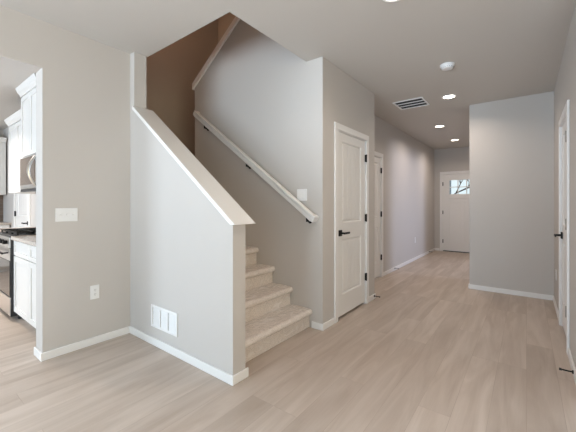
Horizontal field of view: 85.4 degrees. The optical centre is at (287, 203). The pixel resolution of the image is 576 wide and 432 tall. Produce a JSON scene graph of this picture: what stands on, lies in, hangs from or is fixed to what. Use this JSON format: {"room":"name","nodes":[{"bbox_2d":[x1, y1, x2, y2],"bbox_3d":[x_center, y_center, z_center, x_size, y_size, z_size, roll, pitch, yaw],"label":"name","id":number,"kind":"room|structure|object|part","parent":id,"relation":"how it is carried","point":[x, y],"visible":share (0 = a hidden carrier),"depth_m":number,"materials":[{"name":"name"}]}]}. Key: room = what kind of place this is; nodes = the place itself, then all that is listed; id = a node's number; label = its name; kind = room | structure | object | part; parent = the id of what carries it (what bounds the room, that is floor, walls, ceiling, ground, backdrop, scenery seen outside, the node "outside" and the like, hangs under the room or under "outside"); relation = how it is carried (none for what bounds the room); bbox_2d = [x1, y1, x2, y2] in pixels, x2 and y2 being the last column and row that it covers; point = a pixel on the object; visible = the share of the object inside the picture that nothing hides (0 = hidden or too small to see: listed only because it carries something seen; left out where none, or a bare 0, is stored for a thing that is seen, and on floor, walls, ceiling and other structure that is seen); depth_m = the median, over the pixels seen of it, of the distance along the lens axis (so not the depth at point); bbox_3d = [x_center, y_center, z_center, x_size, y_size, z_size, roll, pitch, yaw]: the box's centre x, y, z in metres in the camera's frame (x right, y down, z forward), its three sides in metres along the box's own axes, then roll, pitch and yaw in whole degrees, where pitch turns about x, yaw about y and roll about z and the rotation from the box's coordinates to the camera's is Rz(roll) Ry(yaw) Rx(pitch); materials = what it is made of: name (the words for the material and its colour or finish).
{"room":"entrance hallway","nodes":[
{"label":"entrance hallway","id":0,"kind":"room"},
{"bbox_2d":[0,5,129,352],"bbox_3d":[-3.105,-0.106,1.176,0.167,2.740,4.900,0,0,37],"label":"wall","id":1,"kind":"structure","parent":0,"point":[83,83],"depth_m":2.72,"materials":[{"name":"grey paint"}]},
{"bbox_2d":[55,208,77,221],"bbox_3d":[-1.870,0.091,2.642,0.016,0.114,0.160,0,0,37],"label":"light switch","id":2,"kind":"object","parent":1,"relation":"attached to","point":[61,214],"visible":1,"depth_m":2.64,"materials":[{"name":"white plastic"}]},
{"bbox_2d":[34,326,128,361],"bbox_3d":[-3.105,1.230,1.176,0.195,0.068,4.872,0,0,37],"label":"baseboard","id":3,"kind":"structure","parent":1,"relation":"attached to","point":[69,348],"depth_m":2.71,"materials":[{"name":"white paint"}]},
{"bbox_2d":[90,284,98,299],"bbox_3d":[-1.741,0.794,2.816,0.009,0.124,0.074,0,0,37],"label":"wall outlet","id":4,"kind":"object","parent":1,"relation":"attached to","point":[94,290],"visible":1,"depth_m":2.81,"materials":[{"name":"white plastic"}]},
{"bbox_2d":[3,52,244,374],"bbox_3d":[-2.990,-1.386,4.248,6.650,5.300,0.122,0,0,37],"label":"wall","id":5,"kind":"structure","parent":0,"point":[189,261],"depth_m":2.58,"materials":[{"name":"grey paint"}]},
{"bbox_2d":[4,109,35,193],"bbox_3d":[-3.667,-0.691,4.440,0.890,1.070,0.393,0,0,37],"label":"upper cabinet","id":6,"kind":"object","parent":5,"relation":"attached to","point":[13,121],"visible":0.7,"depth_m":4.35,"materials":[{"name":"white paint"}]},
{"bbox_3d":[-3.667,-1.181,4.440,0.890,0.090,0.393,0,0,37],"label":"crown","id":7,"kind":"part","parent":6,"relation":"part of","materials":[{"name":"white paint"}]},
{"bbox_3d":[-3.912,-0.638,4.448,0.422,0.956,0.020,0,0,37],"label":"door","id":8,"kind":"part","parent":6,"relation":"part of","materials":[{"name":"white paint"}]},
{"bbox_3d":[-3.570,-0.638,4.187,0.422,0.956,0.020,0,0,37],"label":"door","id":9,"kind":"part","parent":6,"relation":"part of","materials":[{"name":"white paint"}]},
{"bbox_2d":[13,193,29,227],"bbox_3d":[-4.580,0.197,5.421,0.992,2.133,0.180,0,0,37],"label":"door","id":10,"kind":"structure","parent":5,"relation":"in","point":[21,202],"depth_m":5.46,"materials":[{"name":"white paint"}]},
{"bbox_3d":[-4.585,-0.243,5.414,0.602,0.904,0.026,0,0,37],"label":"panel","id":11,"kind":"part","parent":10,"relation":"part of","materials":[{"name":"white paint"}]},
{"bbox_2d":[15,73,35,157],"bbox_3d":[-3.035,-1.034,3.926,0.790,0.885,0.443,0,0,37],"label":"upper cabinet","id":12,"kind":"object","parent":5,"relation":"attached to","point":[26,89],"visible":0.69,"depth_m":3.79,"materials":[{"name":"white paint"}]},
{"bbox_3d":[-3.273,-0.976,3.903,0.372,0.761,0.020,0,0,37],"label":"door","id":13,"kind":"part","parent":12,"relation":"part of","materials":[{"name":"white paint"}]},
{"bbox_3d":[-3.035,-1.426,3.926,0.790,0.100,0.443,0,0,37],"label":"crown","id":14,"kind":"part","parent":12,"relation":"part of","materials":[{"name":"white paint"}]},
{"bbox_2d":[20,154,35,192],"bbox_3d":[-3.037,-0.363,3.898,0.756,0.425,0.485,0,0,37],"label":"microwave","id":15,"kind":"object","parent":12,"relation":"attached to","point":[27,164],"visible":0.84,"depth_m":3.77,"materials":[{"name":"silver metal"}]},
{"bbox_3d":[-2.930,-0.381,3.570,0.030,0.355,0.093,0,0,37],"label":"handle","id":16,"kind":"part","parent":15,"relation":"part of","materials":[{"name":"silver metal"}]},
{"bbox_3d":[-2.971,-0.976,3.672,0.372,0.761,0.020,0,0,37],"label":"door","id":17,"kind":"part","parent":12,"relation":"part of","materials":[{"name":"white paint"}]},
{"bbox_2d":[151,304,177,336],"bbox_3d":[-1.075,1.002,2.702,0.404,0.196,0.010,0,0,37],"label":"air vent","id":18,"kind":"object","parent":5,"relation":"in","point":[165,320],"visible":1,"depth_m":2.69,"materials":[{"name":"white plastic"}]},
{"bbox_2d":[129,326,248,385],"bbox_3d":[-0.923,1.230,2.674,1.482,0.068,0.158,0,0,37],"label":"baseboard","id":19,"kind":"structure","parent":5,"relation":"attached to","point":[228,378],"depth_m":2.43,"materials":[{"name":"white paint"}]},
{"bbox_2d":[132,106,255,224],"bbox_3d":[-0.869,-0.402,2.657,1.430,1.092,0.212,0,0,37],"label":"half wall cap","id":20,"kind":"object","parent":5,"relation":"attached to","point":[216,194],"visible":1,"depth_m":2.54,"materials":[{"name":"white paint"}]},
{"bbox_2d":[146,19,217,155],"bbox_3d":[-2.110,-1.386,5.244,0.120,5.300,2.528,0,0,37],"label":"wall","id":21,"kind":"structure","parent":0,"point":[171,71],"depth_m":5.45,"materials":[{"name":"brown paint"}]},
{"bbox_2d":[218,12,234,42],"bbox_3d":[0.814,-2.906,4.525,5.400,2.260,0.120,0,0,37],"label":"wall","id":22,"kind":"structure","parent":0,"point":[224,21],"depth_m":6.02,"materials":[{"name":"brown paint"}]},
{"bbox_2d":[195,19,328,330],"bbox_3d":[-0.443,-0.850,3.790,2.094,4.227,0.134,0,0,37],"label":"wall","id":23,"kind":"structure","parent":0,"point":[272,103],"depth_m":3.49,"materials":[{"name":"grey paint"}]},
{"bbox_2d":[192,16,239,89],"bbox_3d":[-0.535,-2.326,3.869,1.913,1.440,0.170,0,0,37],"label":"wall cap","id":24,"kind":"object","parent":23,"relation":"attached to","point":[236,19],"visible":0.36,"depth_m":4.08,"materials":[{"name":"white paint"}]},
{"bbox_2d":[193,110,318,223],"bbox_3d":[-0.500,-0.537,3.706,1.979,1.476,0.094,0,0,37],"label":"handrail","id":25,"kind":"object","parent":23,"relation":"attached to","point":[311,217],"visible":1,"depth_m":3.53,"materials":[{"name":"white paint"}]},
{"bbox_2d":[297,189,306,200],"bbox_3d":[0.145,-0.095,3.267,0.125,0.122,0.011,0,0,37],"label":"light switch","id":26,"kind":"object","parent":23,"relation":"attached to","point":[301,193],"visible":0.9,"depth_m":3.26,"materials":[{"name":"white plastic"}]},
{"bbox_2d":[0,250,575,431],"bbox_3d":[-0.139,1.324,3.755,12.080,0.120,12.900,0,0,37],"label":"floor","id":27,"kind":"structure","parent":0,"point":[434,352],"depth_m":2.26,"materials":[{"name":"brown wood"}]},
{"bbox_2d":[0,225,9,227],"bbox_3d":[-6.163,0.825,5.060,0.619,0.877,2.400,0,0,37],"label":"base cabinet","id":28,"kind":"object","parent":27,"relation":"on","point":[1,226],"visible":0.22,"depth_m":5.77,"materials":[{"name":"white paint"}]},
{"bbox_2d":[0,221,10,224],"bbox_3d":[-6.144,0.365,5.057,0.635,0.038,2.418,0,0,37],"label":"countertop","id":29,"kind":"structure","parent":28,"relation":"on","point":[1,222],"depth_m":5.80,"materials":[{"name":"stone"}]},
{"bbox_2d":[0,227,35,318],"bbox_3d":[-3.105,0.786,3.809,0.752,0.954,0.706,0,0,37],"label":"range","id":30,"kind":"object","parent":27,"relation":"on","point":[7,255],"visible":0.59,"depth_m":3.43,"materials":[{"name":"grey metal"}]},
{"bbox_3d":[-3.282,0.801,3.578,0.744,0.375,0.004,0,0,37],"label":"oven glass","id":31,"kind":"part","parent":30,"relation":"part of","materials":[{"name":"black glass"}]},
{"bbox_3d":[-3.282,0.545,3.578,0.750,0.128,0.004,0,0,37],"label":"door trim","id":32,"kind":"part","parent":30,"relation":"part of","materials":[{"name":"silver metal"}]},
{"bbox_3d":[-3.279,0.739,3.582,0.752,0.520,0.004,0,0,37],"label":"oven door","id":33,"kind":"part","parent":30,"relation":"part of","materials":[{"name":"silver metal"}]},
{"bbox_3d":[-3.280,1.107,3.580,0.752,0.195,0.008,0,0,37],"label":"drawer","id":34,"kind":"part","parent":30,"relation":"part of","materials":[{"name":"silver metal"}]},
{"bbox_3d":[-3.283,0.416,3.577,0.752,0.115,0.018,0,0,37],"label":"control panel","id":35,"kind":"part","parent":30,"relation":"part of","materials":[{"name":"silver metal"}]},
{"bbox_2d":[0,231,35,236],"bbox_3d":[-3.087,0.350,3.833,0.752,0.016,0.644,0,0,37],"label":"cooktop","id":36,"kind":"object","parent":30,"relation":"in","point":[7,233],"depth_m":3.52,"materials":[{"name":"black metal"}]},
{"bbox_2d":[14,241,35,327],"bbox_3d":[-2.323,0.825,3.271,1.125,0.877,0.619,0,0,37],"label":"base cabinet","id":37,"kind":"object","parent":27,"relation":"on","point":[25,254],"visible":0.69,"depth_m":3.12,"materials":[{"name":"white paint"}]},
{"bbox_3d":[-2.728,0.472,3.204,0.554,0.153,0.020,0,0,37],"label":"drawer","id":38,"kind":"part","parent":37,"relation":"part of","materials":[{"name":"white paint"}]},
{"bbox_3d":[-2.728,0.857,3.204,0.554,0.595,0.020,0,0,37],"label":"door","id":39,"kind":"part","parent":37,"relation":"part of","materials":[{"name":"white paint"}]},
{"bbox_2d":[11,235,35,245],"bbox_3d":[-2.331,0.365,3.261,1.125,0.038,0.643,0,0,37],"label":"countertop","id":40,"kind":"structure","parent":37,"relation":"on","point":[27,239],"depth_m":3.13,"materials":[{"name":"stone"}]},
{"bbox_3d":[-2.281,0.472,2.862,0.554,0.153,0.020,0,0,37],"label":"drawer","id":41,"kind":"part","parent":37,"relation":"part of","materials":[{"name":"white paint"}]},
{"bbox_3d":[-2.281,0.857,2.862,0.554,0.595,0.020,0,0,37],"label":"door","id":42,"kind":"part","parent":37,"relation":"part of","materials":[{"name":"white paint"}]},
{"bbox_2d":[245,246,311,362],"bbox_3d":[-1.286,0.411,3.695,3.058,1.704,1.060,0,0,37],"label":"staircase","id":43,"kind":"structure","parent":27,"relation":"on","point":[270,317],"depth_m":3.02,"materials":[{"name":"beige carpet"}]},
{"bbox_3d":[-3.706,0.825,4.328,0.800,0.877,0.619,0,0,37],"label":"base cabinet","id":44,"kind":"object","parent":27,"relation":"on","visible":0},
{"bbox_2d":[0,227,33,231],"bbox_3d":[-3.711,0.365,4.315,0.804,0.038,0.643,0,0,37],"label":"countertop","id":45,"kind":"structure","parent":44,"relation":"on","point":[17,227],"depth_m":4.41,"materials":[{"name":"stone"}]},
{"bbox_2d":[0,0,575,149],"bbox_3d":[-0.139,-1.626,3.755,12.080,0.300,12.900,0,0,37],"label":"ceiling","id":46,"kind":"structure","parent":0,"point":[498,49],"depth_m":2.75,"materials":[{"name":"grey paint"}]},
{"bbox_2d":[392,97,429,109],"bbox_3d":[1.808,-1.470,4.583,0.420,0.012,0.410,0,0,37],"label":"ceiling vent","id":47,"kind":"object","parent":46,"relation":"in","point":[416,102],"visible":1,"depth_m":4.58,"materials":[{"name":"white plastic"}]},
{"bbox_2d":[440,62,454,70],"bbox_3d":[1.691,-1.451,3.314,0.146,0.048,0.146,0,0,37],"label":"smoke detector","id":48,"kind":"object","parent":46,"relation":"attached to","point":[446,66],"visible":1,"depth_m":3.28,"materials":[{"name":"white plastic"}]},
{"bbox_2d":[441,94,456,98],"bbox_3d":[2.211,-1.471,4.287,0.188,0.008,0.188,0,0,37],"label":"recessed light","id":49,"kind":"object","parent":46,"relation":"in","point":[449,96],"visible":1,"depth_m":4.28,"materials":[{"name":"white plastic"}]},
{"bbox_2d":[329,61,370,319],"bbox_3d":[0.705,-0.106,3.690,0.120,2.740,1.100,0,0,37],"label":"wall","id":50,"kind":"structure","parent":0,"point":[349,100],"depth_m":3.46,"materials":[{"name":"grey paint"}]},
{"bbox_2d":[334,122,368,322],"bbox_3d":[0.734,0.197,3.676,0.180,2.133,0.889,0,0,37],"label":"door","id":51,"kind":"structure","parent":50,"relation":"in","point":[351,147],"depth_m":3.64,"materials":[{"name":"white paint"}]},
{"bbox_3d":[0.741,-0.243,3.670,0.026,0.904,0.499,0,0,37],"label":"panel","id":52,"kind":"part","parent":51,"relation":"part of","materials":[{"name":"white paint"}]},
{"bbox_3d":[0.741,0.696,3.670,0.026,0.613,0.499,0,0,37],"label":"panel","id":53,"kind":"part","parent":51,"relation":"part of","materials":[{"name":"white paint"}]},
{"bbox_2d":[371,92,373,294],"bbox_3d":[-0.141,-0.106,5.103,3.180,2.740,0.120,0,0,37],"label":"wall","id":54,"kind":"structure","parent":0,"point":[372,93],"depth_m":4.13,"materials":[{"name":"grey paint"}]},
{"bbox_2d":[374,115,433,271],"bbox_3d":[2.378,-0.106,6.507,0.120,2.740,5.170,0,0,37],"label":"wall","id":55,"kind":"structure","parent":0,"point":[408,163],"depth_m":6.44,"materials":[{"name":"grey paint"}]},
{"bbox_2d":[374,151,382,277],"bbox_3d":[1.369,0.197,5.133,0.180,2.133,0.856,0,0,37],"label":"door","id":56,"kind":"structure","parent":55,"relation":"in","point":[378,157],"depth_m":5.33,"materials":[{"name":"white paint"}]},
{"bbox_3d":[1.376,-0.243,5.128,0.026,0.904,0.466,0,0,37],"label":"panel","id":57,"kind":"part","parent":56,"relation":"part of","materials":[{"name":"white paint"}]},
{"bbox_3d":[1.376,0.696,5.128,0.026,0.613,0.466,0,0,37],"label":"panel","id":58,"kind":"part","parent":56,"relation":"part of","materials":[{"name":"white paint"}]},
{"bbox_2d":[323,248,434,329],"bbox_3d":[2.176,1.230,5.819,0.394,0.068,6.510,0,0,37],"label":"baseboard","id":59,"kind":"structure","parent":55,"relation":"attached to","point":[433,249],"depth_m":5.74,"materials":[{"name":"white paint"}]},
{"bbox_2d":[434,147,469,247],"bbox_3d":[6.178,-0.106,6.952,5.620,2.740,0.150,0,0,37],"label":"wall","id":60,"kind":"structure","parent":0,"point":[451,159],"depth_m":8.40,"materials":[{"name":"grey paint"}]},
{"bbox_2d":[440,170,469,252],"bbox_3d":[4.545,0.201,8.141,1.062,2.125,0.180,0,0,37],"label":"door","id":61,"kind":"structure","parent":60,"relation":"in","point":[454,208],"depth_m":8.24,"materials":[{"name":"white paint"}]},
{"bbox_3d":[4.400,0.489,8.248,0.240,1.070,0.022,0,0,37],"label":"panel","id":62,"kind":"part","parent":61,"relation":"part of","materials":[{"name":"white paint"}]},
{"bbox_3d":[4.686,0.489,8.029,0.240,1.070,0.022,0,0,37],"label":"panel","id":63,"kind":"part","parent":61,"relation":"part of","materials":[{"name":"white paint"}]},
{"bbox_2d":[470,91,553,294],"bbox_3d":[3.132,-0.106,4.424,0.963,2.740,0.120,0,0,37],"label":"wall","id":64,"kind":"structure","parent":0,"point":[512,139],"depth_m":4.35,"materials":[{"name":"grey paint"}]},
{"bbox_2d":[468,283,552,299],"bbox_3d":[4.242,1.230,5.901,0.963,0.068,3.843,0,0,37],"label":"baseboard","id":65,"kind":"structure","parent":64,"relation":"attached to","point":[470,286],"depth_m":4.35,"materials":[{"name":"white paint"}]},
{"bbox_2d":[554,3,575,367],"bbox_3d":[2.732,-0.106,3.008,0.120,2.740,2.857,0,0,37],"label":"wall","id":66,"kind":"structure","parent":0,"point":[565,87],"depth_m":2.55,"materials":[{"name":"grey paint"}]},
{"bbox_2d":[554,100,569,354],"bbox_3d":[2.630,0.197,2.927,0.180,2.133,0.877,0,0,37],"label":"door","id":67,"kind":"structure","parent":66,"relation":"in","point":[564,122],"depth_m":3.02,"materials":[{"name":"white paint"}]},
{"bbox_3d":[2.623,-0.243,2.933,0.026,0.904,0.487,0,0,37],"label":"panel","id":68,"kind":"part","parent":67,"relation":"part of","materials":[{"name":"white paint"}]},
{"bbox_3d":[2.623,0.696,2.933,0.026,0.613,0.487,0,0,37],"label":"panel","id":69,"kind":"part","parent":67,"relation":"part of","materials":[{"name":"white paint"}]},
{"bbox_3d":[2.601,0.197,2.949,0.017,2.133,0.877,0,0,37],"label":"casing","id":70,"kind":"part","parent":67,"relation":"part of","materials":[{"name":"white paint"}]},
{"bbox_2d":[553,295,575,384],"bbox_3d":[3.910,1.230,2.024,3.215,0.068,2.751,0,0,37],"label":"baseboard","id":71,"kind":"structure","parent":66,"relation":"attached to","point":[570,358],"depth_m":2.48,"materials":[{"name":"white paint"}]},
{"bbox_2d":[559,368,573,373],"bbox_3d":[2.038,1.219,2.288,0.080,0.026,0.025,0,0,37],"label":"door stop","id":72,"kind":"object","parent":66,"relation":"attached to","point":[561,369],"visible":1,"depth_m":2.28,"materials":[{"name":"black metal"}]},
{"bbox_3d":[-7.225,-0.106,4.306,0.150,2.740,5.172,0,0,37],"label":"wall","id":73,"kind":"structure","parent":0,"visible":0},
{"bbox_2d":[0,195,2,220],"bbox_3d":[-6.400,0.086,5.253,0.008,0.519,2.419,0,0,37],"label":"backsplash","id":74,"kind":"structure","parent":73,"relation":"attached to","point":[1,196],"depth_m":6.19,"materials":[{"name":"brown tile"}]},
{"bbox_2d":[0,137,6,194],"bbox_3d":[-6.262,-0.721,5.117,0.393,1.090,2.430,0,0,37],"label":"upper cabinet","id":75,"kind":"object","parent":73,"relation":"attached to","point":[3,140],"visible":1,"depth_m":5.95,"materials":[{"name":"white paint"}]},
{"bbox_3d":[-6.262,-1.221,5.117,0.393,0.090,2.430,0,0,37],"label":"crown","id":76,"kind":"part","parent":75,"relation":"part of","materials":[{"name":"white paint"}]},
{"label":"outside","id":77,"kind":"structure","parent":0,"visible":0},
{"bbox_3d":[21.052,1.489,27.560,60.000,0.150,50.640,0,0,37],"label":"ground","id":78,"kind":"structure","parent":77,"visible":0},
{"bbox_2d":[454,180,469,193],"bbox_3d":[7.777,-0.878,15.803,4.168,4.592,3.732,0,0,-15],"label":"bare tree","id":79,"kind":"object","parent":78,"relation":"on","point":[459,180],"visible":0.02,"depth_m":15.35,"materials":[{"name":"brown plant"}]}
]}

